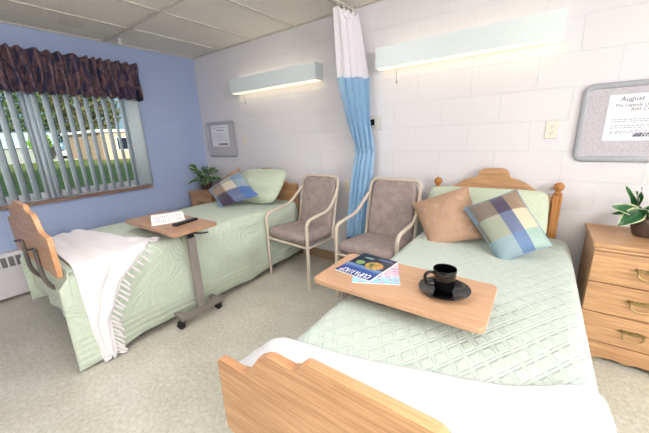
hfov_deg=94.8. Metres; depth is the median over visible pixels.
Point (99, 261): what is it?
throw blanket
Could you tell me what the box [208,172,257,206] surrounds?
throw pillow
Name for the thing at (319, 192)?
armchair
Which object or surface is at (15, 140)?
garage
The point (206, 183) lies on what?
potted plant
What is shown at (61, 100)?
tree
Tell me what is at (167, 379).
floor
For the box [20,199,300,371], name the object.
quilt
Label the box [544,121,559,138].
wall outlet
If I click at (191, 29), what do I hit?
ceiling
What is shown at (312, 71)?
wall light
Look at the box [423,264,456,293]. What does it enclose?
coffee cup
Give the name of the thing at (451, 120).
wall
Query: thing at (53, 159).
path
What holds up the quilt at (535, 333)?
on the hospital bed at (277, 394)
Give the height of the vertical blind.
1.265 m
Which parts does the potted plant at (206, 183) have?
pot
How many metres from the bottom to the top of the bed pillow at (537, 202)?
0.315 m
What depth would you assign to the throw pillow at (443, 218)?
2.09 m
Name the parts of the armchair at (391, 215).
leg and arm, seat, backrest, frame, leg and arm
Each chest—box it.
[188,189,215,206]
[576,223,648,370]
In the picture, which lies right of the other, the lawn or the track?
the track
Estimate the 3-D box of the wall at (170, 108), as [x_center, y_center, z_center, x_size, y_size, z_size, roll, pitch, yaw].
[-3.329,-0.354,2.382,0.240,2.450,5.200,9,19,34]
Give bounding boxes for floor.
[0,252,648,432]
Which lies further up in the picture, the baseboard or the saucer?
the baseboard
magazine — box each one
[335,253,397,281]
[352,260,399,284]
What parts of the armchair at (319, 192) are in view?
leg and arm, rail, seat, backrest, frame, rail, leg and arm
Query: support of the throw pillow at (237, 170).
on the quilt at (234, 251)
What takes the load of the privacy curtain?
hanging from the track
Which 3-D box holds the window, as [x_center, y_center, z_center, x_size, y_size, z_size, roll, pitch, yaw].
[-2.861,-0.772,2.892,0.245,1.287,1.995,9,19,34]
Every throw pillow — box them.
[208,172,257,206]
[223,168,240,179]
[412,186,483,242]
[463,189,552,259]
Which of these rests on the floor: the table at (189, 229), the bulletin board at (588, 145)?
the table at (189, 229)
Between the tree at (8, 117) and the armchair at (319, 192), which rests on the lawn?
the tree at (8, 117)
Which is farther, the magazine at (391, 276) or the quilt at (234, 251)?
the quilt at (234, 251)
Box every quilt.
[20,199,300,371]
[296,231,597,392]
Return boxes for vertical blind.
[0,90,152,205]
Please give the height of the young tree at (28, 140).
3.175 m
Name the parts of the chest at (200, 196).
drawer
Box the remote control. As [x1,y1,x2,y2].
[172,217,197,225]
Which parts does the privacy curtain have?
blue panel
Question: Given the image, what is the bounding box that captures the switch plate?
[243,135,247,143]
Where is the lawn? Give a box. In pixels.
[0,157,134,196]
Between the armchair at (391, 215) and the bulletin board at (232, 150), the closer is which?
the armchair at (391, 215)
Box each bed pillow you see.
[241,169,285,202]
[428,186,548,233]
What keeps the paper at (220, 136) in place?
attached to the bulletin board at (232, 150)
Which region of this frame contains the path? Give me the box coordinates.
[8,159,76,163]
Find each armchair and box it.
[265,173,340,289]
[334,177,421,296]
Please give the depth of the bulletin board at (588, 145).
1.87 m
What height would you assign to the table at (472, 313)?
0.731 m
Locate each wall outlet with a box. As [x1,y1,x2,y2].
[343,180,349,191]
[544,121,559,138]
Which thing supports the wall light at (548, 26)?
attached to the wall at (451, 120)
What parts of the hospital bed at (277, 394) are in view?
footboard, headboard, headboard post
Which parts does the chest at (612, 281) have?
drawer, drawer, drawer, handle, handle, handle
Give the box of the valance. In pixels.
[0,43,143,101]
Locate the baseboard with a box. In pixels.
[297,244,346,260]
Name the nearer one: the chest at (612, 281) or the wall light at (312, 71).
the chest at (612, 281)
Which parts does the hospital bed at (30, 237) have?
footboard, headboard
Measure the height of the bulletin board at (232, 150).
0.464 m
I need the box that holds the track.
[333,0,355,11]
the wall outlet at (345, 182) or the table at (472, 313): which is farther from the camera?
the wall outlet at (345, 182)
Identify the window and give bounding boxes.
[0,91,152,210]
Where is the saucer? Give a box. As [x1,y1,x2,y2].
[419,276,470,300]
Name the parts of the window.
sill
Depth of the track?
2.49 m
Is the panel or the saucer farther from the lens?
the panel
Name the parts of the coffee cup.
handle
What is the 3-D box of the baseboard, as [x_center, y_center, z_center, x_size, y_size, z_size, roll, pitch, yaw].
[1.531,0.664,2.414,7.900,0.104,0.014,9,19,34]
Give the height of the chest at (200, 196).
0.715 m
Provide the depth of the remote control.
2.28 m
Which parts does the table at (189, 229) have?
support arm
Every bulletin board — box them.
[206,121,238,156]
[573,79,648,161]
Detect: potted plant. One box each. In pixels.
[189,164,221,189]
[612,186,648,237]
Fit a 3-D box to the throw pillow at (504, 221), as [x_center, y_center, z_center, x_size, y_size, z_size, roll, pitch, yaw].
[1.129,0.047,1.871,0.254,0.406,0.457,-6,16,-15]
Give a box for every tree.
[0,90,70,142]
[26,135,52,149]
[38,93,120,134]
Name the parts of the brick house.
pane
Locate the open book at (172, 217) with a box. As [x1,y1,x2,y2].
[151,211,185,225]
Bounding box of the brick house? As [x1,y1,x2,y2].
[60,129,129,159]
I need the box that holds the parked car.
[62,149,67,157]
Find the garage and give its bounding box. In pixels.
[0,132,61,161]
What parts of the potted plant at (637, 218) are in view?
pot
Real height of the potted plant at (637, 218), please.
0.288 m
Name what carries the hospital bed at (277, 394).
on the floor
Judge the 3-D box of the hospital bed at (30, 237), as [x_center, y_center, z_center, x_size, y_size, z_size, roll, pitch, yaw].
[-1.351,0.155,2.922,1.034,1.035,2.267,9,19,34]
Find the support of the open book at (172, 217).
on the table at (189, 229)
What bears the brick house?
on the lawn
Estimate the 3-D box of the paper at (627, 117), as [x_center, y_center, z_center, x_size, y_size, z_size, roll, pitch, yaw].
[1.927,-0.583,1.736,0.432,0.270,0.002,9,19,34]
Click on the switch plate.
(244, 136)
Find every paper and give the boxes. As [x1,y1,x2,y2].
[211,125,229,146]
[601,92,648,140]
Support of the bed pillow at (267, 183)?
on the quilt at (234, 251)
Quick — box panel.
[370,116,380,129]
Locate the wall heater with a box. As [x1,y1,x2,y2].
[0,249,29,300]
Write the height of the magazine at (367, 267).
0.008 m
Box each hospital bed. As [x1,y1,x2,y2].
[7,168,298,335]
[218,168,564,432]
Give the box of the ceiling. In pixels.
[0,0,381,58]
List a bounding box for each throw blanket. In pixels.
[52,229,159,361]
[226,338,616,432]
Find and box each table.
[125,211,223,328]
[314,254,496,333]
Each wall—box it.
[0,23,208,252]
[193,0,648,279]
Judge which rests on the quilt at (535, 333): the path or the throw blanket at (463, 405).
the throw blanket at (463, 405)
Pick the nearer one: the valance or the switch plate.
the valance
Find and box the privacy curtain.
[333,4,374,238]
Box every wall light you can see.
[229,61,322,103]
[375,7,568,82]
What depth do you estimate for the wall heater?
2.79 m

